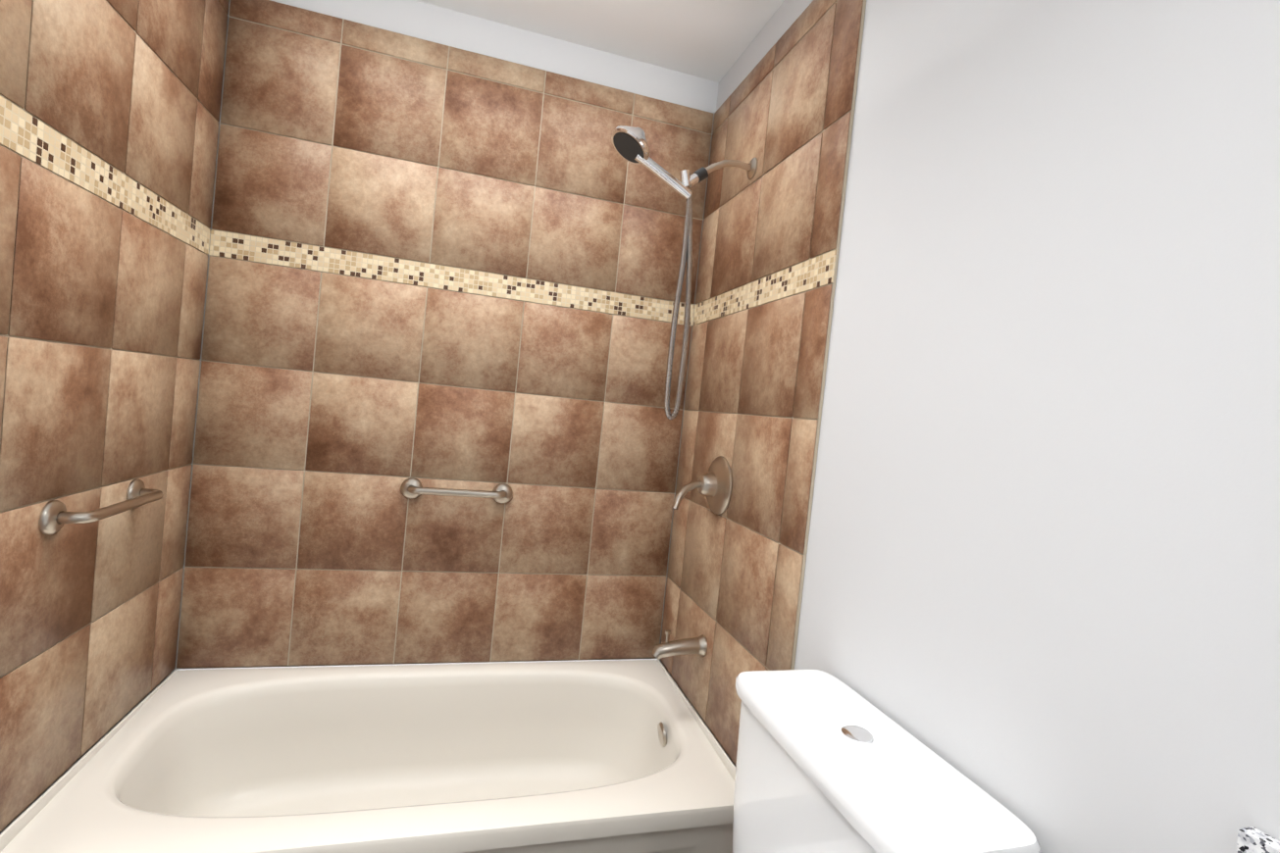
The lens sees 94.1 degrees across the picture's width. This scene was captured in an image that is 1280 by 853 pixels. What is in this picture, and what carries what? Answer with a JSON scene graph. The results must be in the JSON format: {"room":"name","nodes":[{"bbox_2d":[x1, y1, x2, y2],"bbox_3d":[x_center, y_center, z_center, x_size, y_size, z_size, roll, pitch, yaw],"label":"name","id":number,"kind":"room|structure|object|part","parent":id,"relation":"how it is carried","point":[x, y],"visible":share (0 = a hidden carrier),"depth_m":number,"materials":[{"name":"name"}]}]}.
{"room":"bathroom","nodes":[
{"label":"bathroom","id":0,"kind":"room"},
{"bbox_2d":[0,671,172,834],"bbox_3d":[-0.810,-0.030,-0.139,0.100,2.495,4.091,5,2,-16],"label":"wall","id":1,"kind":"structure","parent":0,"point":[17,817],"depth_m":1.33,"materials":[{"name":"white paint"}]},
{"bbox_2d":[0,0,229,831],"bbox_3d":[-1.172,-0.046,1.301,0.010,2.380,0.906,5,2,-16],"label":"wall tile","id":2,"kind":"structure","parent":1,"relation":"attached to","point":[110,110],"depth_m":1.25,"materials":[{"name":"tile"}]},
{"bbox_2d":[38,478,163,535],"bbox_3d":[-1.153,0.172,1.310,0.069,0.068,0.368,5,2,-16],"label":"grab rail","id":3,"kind":"object","parent":2,"relation":"attached to","point":[55,516],"visible":1,"depth_m":1.19,"materials":[{"name":"silver metal"}]},
{"bbox_2d":[172,0,718,671],"bbox_3d":[-0.584,-0.063,2.004,1.524,2.495,0.100,5,2,-16],"label":"wall","id":4,"kind":"structure","parent":0,"point":[449,27],"depth_m":1.94,"materials":[{"name":"white paint"}]},
{"bbox_2d":[176,0,714,668],"bbox_3d":[-0.555,-0.202,1.947,1.504,1.980,0.010,5,2,-16],"label":"wall tile","id":5,"kind":"structure","parent":4,"relation":"attached to","point":[435,265],"depth_m":1.91,"materials":[{"name":"tile"}]},
{"bbox_2d":[400,477,512,504],"bbox_3d":[-0.589,0.212,1.927,0.354,0.068,0.053,5,2,-16],"label":"grab rail","id":6,"kind":"object","parent":5,"relation":"attached to","point":[413,488],"visible":1,"depth_m":1.91,"materials":[{"name":"silver metal"}]},
{"bbox_2d":[416,0,784,82],"bbox_3d":[0.100,-1.299,0.053,1.724,0.200,4.091,5,2,-16],"label":"ceiling","id":7,"kind":"structure","parent":0,"point":[709,39],"depth_m":1.87,"materials":[{"name":"white paint"}]},
{"bbox_2d":[660,0,1279,852],"bbox_3d":[0.742,0.113,0.315,0.100,2.495,4.091,5,2,-16],"label":"wall","id":8,"kind":"structure","parent":0,"point":[1041,592],"depth_m":0.79,"materials":[{"name":"white paint"}]},
{"bbox_2d":[660,0,866,766],"bbox_3d":[0.269,0.087,1.746,0.010,2.380,0.861,5,2,-16],"label":"wall tile","id":9,"kind":"structure","parent":8,"relation":"attached to","point":[784,114],"depth_m":1.60,"materials":[{"name":"tile"}]},
{"bbox_2d":[611,125,757,660],"bbox_3d":[0.055,-0.067,1.728,0.436,1.512,0.176,5,2,-16],"label":"shower fixture","id":10,"kind":"object","parent":9,"relation":"attached to","point":[714,485],"depth_m":1.73,"materials":[{"name":"silver metal"}]},
{"bbox_3d":[0.114,0.654,1.785,0.163,0.087,0.062,5,2,-16],"label":"spout","id":11,"kind":"part","parent":10,"relation":"part of","materials":[{"name":"silver metal"}]},
{"bbox_3d":[-0.161,1.312,0.121,1.724,0.060,4.091,5,2,-16],"label":"floor","id":12,"kind":"structure","parent":0,"visible":0},
{"bbox_2d":[0,659,735,852],"bbox_3d":[-0.566,1.001,1.605,1.502,0.402,0.764,5,2,-16],"label":"tub","id":13,"kind":"object","parent":12,"relation":"on","point":[607,756],"visible":0.92,"depth_m":1.70,"materials":[{"name":"beige ceramic"}]},
{"bbox_2d":[731,669,1040,852],"bbox_3d":[0.062,0.872,0.890,0.732,0.820,0.498,5,2,-16],"label":"toilet","id":14,"kind":"object","parent":12,"relation":"on","point":[827,763],"visible":1,"depth_m":0.90,"materials":[{"name":"white ceramic"}]},
{"bbox_2d":[1235,826,1279,852],"bbox_3d":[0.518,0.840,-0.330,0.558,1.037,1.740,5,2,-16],"label":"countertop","id":15,"kind":"structure","parent":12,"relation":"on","point":[1252,840],"depth_m":0.56,"materials":[{"name":"white stone"}]}
]}

